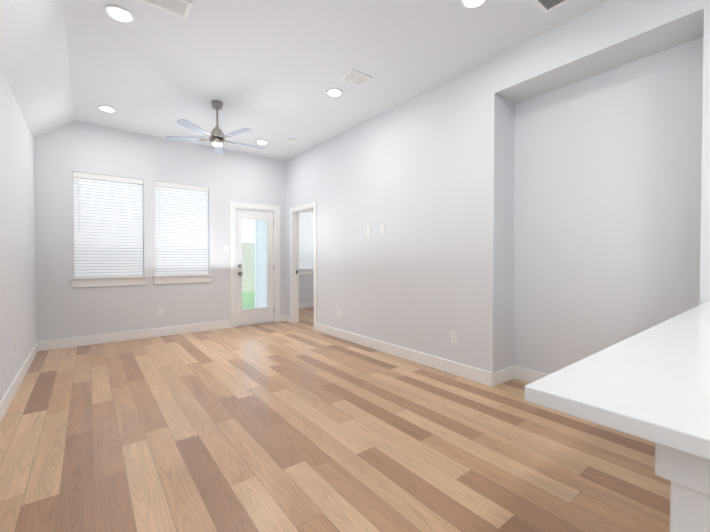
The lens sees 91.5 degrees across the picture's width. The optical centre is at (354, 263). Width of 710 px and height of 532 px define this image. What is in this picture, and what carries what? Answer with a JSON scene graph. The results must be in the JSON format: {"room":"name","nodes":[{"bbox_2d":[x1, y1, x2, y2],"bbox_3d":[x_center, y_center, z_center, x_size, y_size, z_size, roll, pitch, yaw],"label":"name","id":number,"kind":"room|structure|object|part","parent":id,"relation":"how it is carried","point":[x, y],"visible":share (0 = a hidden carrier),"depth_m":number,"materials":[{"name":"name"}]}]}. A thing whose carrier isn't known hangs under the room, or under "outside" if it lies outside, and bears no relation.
{"room":"empty living room","nodes":[
{"label":"empty living room","id":0,"kind":"room"},
{"bbox_2d":[0,66,36,400],"bbox_3d":[-1.080,-0.385,0.423,0.140,3.140,10.200,-1,1,-38],"label":"wall","id":1,"kind":"structure","parent":0,"point":[17,265],"depth_m":3.18,"materials":[{"name":"white paint"}]},
{"bbox_2d":[0,341,39,422],"bbox_3d":[-1.017,1.119,0.494,0.019,0.130,9.920,-1,1,-38],"label":"baseboard","id":2,"kind":"structure","parent":1,"relation":"attached to","point":[5,402],"depth_m":3.10,"materials":[{"name":"white paint"}]},
{"bbox_2d":[34,121,285,340],"bbox_3d":[-2.779,-0.460,5.462,3.620,3.140,0.150,-1,1,-38],"label":"wall","id":3,"kind":"structure","parent":0,"point":[64,309],"depth_m":5.07,"materials":[{"name":"white paint"}]},
{"bbox_2d":[73,180,143,273],"bbox_3d":[-3.504,-0.520,4.944,0.810,1.425,0.050,-1,1,-38],"label":"window unit","id":4,"kind":"structure","parent":3,"relation":"in","point":[73,221],"depth_m":4.68,"materials":[{"name":"white plastic"}]},
{"bbox_2d":[73,171,143,277],"bbox_3d":[-3.463,-0.520,4.890,0.802,1.420,0.068,-1,1,-38],"label":"window blind","id":5,"kind":"object","parent":4,"relation":"attached to","point":[108,239],"visible":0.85,"depth_m":4.87,"materials":[{"name":"white plastic"}]},
{"bbox_2d":[70,276,146,287],"bbox_3d":[-3.454,0.257,4.890,0.880,0.132,0.115,-1,1,-38],"label":"window sill","id":6,"kind":"structure","parent":3,"relation":"attached to","point":[105,281],"depth_m":4.84,"materials":[{"name":"white paint"}]},
{"bbox_2d":[40,320,229,350],"bbox_3d":[-3.078,1.049,5.158,2.407,0.130,0.019,-1,1,-38],"label":"baseboard","id":7,"kind":"structure","parent":3,"relation":"attached to","point":[53,344],"depth_m":5.00,"materials":[{"name":"white paint"}]},
{"bbox_2d":[158,307,162,314],"bbox_3d":[-2.958,0.733,5.253,0.070,0.115,0.010,-1,1,-38],"label":"outlet","id":8,"kind":"object","parent":3,"relation":"attached to","point":[160,309],"depth_m":5.25,"materials":[{"name":"white plastic"}]},
{"bbox_2d":[153,274,212,283],"bbox_3d":[-2.710,0.249,5.465,0.850,0.132,0.115,-1,1,-38],"label":"window sill","id":9,"kind":"structure","parent":3,"relation":"attached to","point":[175,279],"depth_m":5.42,"materials":[{"name":"white paint"}]},
{"bbox_2d":[236,209,273,325],"bbox_3d":[-1.762,0.073,6.175,0.703,2.020,0.131,-1,1,-38],"label":"back door","id":10,"kind":"structure","parent":3,"relation":"in","point":[262,314],"depth_m":6.19,"materials":[{"name":"white paint"}]},
{"bbox_2d":[230,201,279,327],"bbox_3d":[-1.810,0.022,6.226,0.924,2.152,0.178,-1,1,-38],"label":"door frame","id":11,"kind":"structure","parent":3,"relation":"attached to","point":[234,206],"depth_m":6.09,"materials":[{"name":"white paint"}]},
{"bbox_2d":[254,220,266,307],"bbox_3d":[-1.808,-0.465,7.136,0.035,3.201,1.309,-1,1,-38],"label":"siding","id":12,"kind":"object","parent":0,"point":[259,254],"depth_m":7.41,"materials":[{"name":"white paint"}]},
{"bbox_2d":[0,0,610,160],"bbox_3d":[0.344,-1.746,1.504,3.500,0.450,9.920,-1,1,-38],"label":"ceiling","id":13,"kind":"structure","parent":0,"point":[271,72],"depth_m":3.12,"materials":[{"name":"white paint"}]},
{"bbox_2d":[98,105,115,111],"bbox_3d":[-3.024,-1.883,4.220,0.176,0.017,0.176,-1,1,-38],"label":"recessed light","id":14,"kind":"object","parent":13,"relation":"in","point":[106,108],"visible":0.94,"depth_m":4.19,"materials":[{"name":"white plastic"}]},
{"bbox_2d":[105,5,133,22],"bbox_3d":[-1.757,-1.859,2.583,0.176,0.017,0.176,-1,1,-38],"label":"recessed light","id":15,"kind":"object","parent":13,"relation":"in","point":[119,13],"visible":0.98,"depth_m":2.57,"materials":[{"name":"white plastic"}]},
{"bbox_2d":[139,0,192,18],"bbox_3d":[-1.381,-1.859,2.431,0.400,0.012,0.200,-1,1,-38],"label":"ceiling vent","id":16,"kind":"object","parent":13,"relation":"in","point":[181,8],"visible":1,"depth_m":2.49,"materials":[{"name":"white plastic"}]},
{"bbox_2d":[166,100,264,153],"bbox_3d":[-1.582,-1.639,4.101,1.080,0.503,1.135,-1,1,-38],"label":"ceiling fan","id":17,"kind":"object","parent":13,"relation":"hanging from","point":[216,135],"visible":1,"depth_m":4.02,"materials":[{"name":"silver metal"}]},
{"bbox_2d":[256,140,267,143],"bbox_3d":[-1.464,-1.902,5.440,0.176,0.017,0.176,-1,1,-38],"label":"recessed light","id":18,"kind":"object","parent":13,"relation":"in","point":[261,142],"visible":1,"depth_m":5.42,"materials":[{"name":"white plastic"}]},
{"bbox_2d":[289,138,297,142],"bbox_3d":[-0.956,-1.890,5.340,0.136,0.037,0.136,-1,1,-38],"label":"smoke detector","id":19,"kind":"object","parent":13,"relation":"attached to","point":[293,140],"visible":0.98,"depth_m":5.30,"materials":[{"name":"white plastic"}]},
{"bbox_2d":[327,88,342,96],"bbox_3d":[-0.225,-1.877,3.807,0.176,0.017,0.176,-1,1,-38],"label":"recessed light","id":20,"kind":"object","parent":13,"relation":"in","point":[334,92],"visible":0.98,"depth_m":3.79,"materials":[{"name":"white plastic"}]},
{"bbox_2d":[339,69,372,86],"bbox_3d":[0.007,-1.875,3.506,0.260,0.012,0.220,-1,1,-38],"label":"ceiling vent","id":21,"kind":"object","parent":13,"relation":"in","point":[355,77],"visible":1,"depth_m":3.50,"materials":[{"name":"white plastic"}]},
{"bbox_2d":[461,0,485,8],"bbox_3d":[0.840,-1.857,2.430,0.176,0.017,0.176,-1,1,-38],"label":"recessed light","id":22,"kind":"object","parent":13,"relation":"in","point":[469,4],"visible":0.96,"depth_m":2.46,"materials":[{"name":"white plastic"}]},
{"bbox_2d":[532,0,569,13],"bbox_3d":[1.457,-1.857,2.352,0.210,0.013,0.400,-1,1,-38],"label":"ceiling vent","id":23,"kind":"object","parent":13,"relation":"in","point":[545,6],"visible":1,"depth_m":2.48,"materials":[{"name":"white plastic"}]},
{"bbox_2d":[299,210,313,302],"bbox_3d":[-0.864,-0.506,8.542,2.940,3.140,0.180,-1,1,-38],"label":"wall","id":24,"kind":"structure","parent":0,"point":[306,261],"depth_m":8.28,"materials":[{"name":"white paint"}]},
{"bbox_2d":[299,302,313,308],"bbox_3d":[-0.899,1.000,8.462,2.760,0.130,0.019,-1,1,-38],"label":"baseboard","id":25,"kind":"structure","parent":24,"relation":"attached to","point":[306,305],"depth_m":8.24,"materials":[{"name":"white paint"}]},
{"bbox_3d":[-1.097,0.206,8.332,0.970,0.132,0.115,-1,1,-38],"label":"sill","id":26,"kind":"part","parent":24,"relation":"part of","materials":[{"name":"white paint"}]},
{"bbox_2d":[299,210,313,268],"bbox_3d":[-1.106,-0.571,8.331,0.892,1.420,0.068,-1,1,-38],"label":"blind","id":27,"kind":"object","parent":24,"relation":"attached to","point":[306,230],"depth_m":8.29,"materials":[{"name":"white plastic"}]},
{"bbox_2d":[0,307,669,531],"bbox_3d":[1.151,1.178,2.907,6.680,0.060,11.360,-1,1,-38],"label":"floor","id":28,"kind":"structure","parent":0,"point":[284,426],"depth_m":2.16,"materials":[{"name":"brown wood"}]},
{"bbox_2d":[524,302,709,531],"bbox_3d":[1.546,0.713,1.011,2.242,0.927,1.010,-1,1,-38],"label":"kitchen island","id":29,"kind":"object","parent":28,"relation":"on","point":[651,384],"depth_m":0.67,"materials":[{"name":"white paint"}]},
{"bbox_2d":[524,302,709,459],"bbox_3d":[1.546,0.265,1.005,2.242,0.032,1.010,-1,1,-38],"label":"countertop","id":30,"kind":"structure","parent":29,"relation":"on","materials":[{"name":"stone"}]},
{"bbox_2d":[285,0,709,386],"bbox_3d":[1.383,-0.426,3.138,0.120,3.140,11.480,-1,1,-38],"label":"wall","id":31,"kind":"structure","parent":0,"point":[419,177],"depth_m":3.68,"materials":[{"name":"white paint"}]},
{"bbox_2d":[290,202,316,330],"bbox_3d":[-0.859,0.052,6.044,0.152,2.098,0.916,-1,1,-38],"label":"door frame","id":32,"kind":"structure","parent":31,"relation":"attached to","point":[294,262],"depth_m":6.32,"materials":[{"name":"white paint"}]},
{"bbox_2d":[367,226,370,234],"bbox_3d":[0.181,-0.427,4.585,0.012,0.115,0.070,-1,1,-38],"label":"light switch","id":33,"kind":"object","parent":31,"relation":"attached to","point":[368,228],"depth_m":4.57,"materials":[{"name":"white plastic"}]},
{"bbox_2d":[381,225,384,233],"bbox_3d":[0.346,-0.424,4.371,0.012,0.115,0.070,-1,1,-38],"label":"light switch","id":34,"kind":"object","parent":31,"relation":"attached to","point":[382,230],"depth_m":4.36,"materials":[{"name":"white plastic"}]},
{"bbox_2d":[316,323,495,386],"bbox_3d":[0.324,1.060,4.423,0.019,0.130,3.125,-1,1,-38],"label":"baseboard","id":35,"kind":"structure","parent":31,"relation":"attached to","point":[485,377],"depth_m":3.91,"materials":[{"name":"white paint"}]},
{"bbox_2d":[451,331,456,342],"bbox_3d":[1.008,0.753,3.535,0.010,0.115,0.070,-1,1,-38],"label":"electrical outlet","id":36,"kind":"object","parent":31,"relation":"attached to","point":[454,336],"depth_m":3.53,"materials":[{"name":"white plastic"}]},
{"bbox_2d":[500,18,703,373],"bbox_3d":[1.924,-0.251,2.826,0.350,2.800,1.560,-1,1,-38],"label":"wall","id":37,"kind":"structure","parent":0,"point":[601,169],"depth_m":2.82,"materials":[{"name":"white paint"}]},
{"bbox_2d":[496,365,515,385],"bbox_3d":[1.423,1.077,3.306,0.300,0.130,0.019,-1,1,-38],"label":"baseboard","id":38,"kind":"structure","parent":37,"relation":"attached to","point":[509,373],"depth_m":3.31,"materials":[{"name":"white paint"}]},
{"bbox_2d":[516,366,548,382],"bbox_3d":[1.978,1.083,2.887,0.015,0.130,1.360,-1,1,-38],"label":"baseboard","id":39,"kind":"structure","parent":37,"relation":"attached to","point":[522,374],"depth_m":3.30,"materials":[{"name":"white paint"}]},
{"bbox_3d":[-2.761,-0.529,5.519,0.780,1.425,0.050,-1,1,-38],"label":"window unit","id":40,"kind":"structure","parent":0,"visible":0},
{"bbox_2d":[155,181,208,274],"bbox_3d":[-2.719,-0.528,5.465,0.772,1.420,0.068,-1,1,-38],"label":"window blind","id":41,"kind":"object","parent":40,"relation":"attached to","point":[181,235],"visible":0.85,"depth_m":5.45,"materials":[{"name":"white plastic"}]},
{"label":"outside","id":42,"kind":"structure","parent":0,"visible":0},
{"bbox_2d":[242,291,254,308],"bbox_3d":[-8.745,1.152,16.024,34.000,0.200,24.060,-1,1,-38],"label":"lawn","id":43,"kind":"structure","parent":42,"point":[246,298],"depth_m":10.76,"materials":[{"name":"green plant"}]},
{"bbox_2d":[242,243,254,291],"bbox_3d":[-3.821,0.206,9.727,30.100,1.880,6.135,-1,1,-38],"label":"fence","id":44,"kind":"object","parent":43,"relation":"on","point":[248,267],"depth_m":13.32,"materials":[{"name":"beige wood"}]}
]}

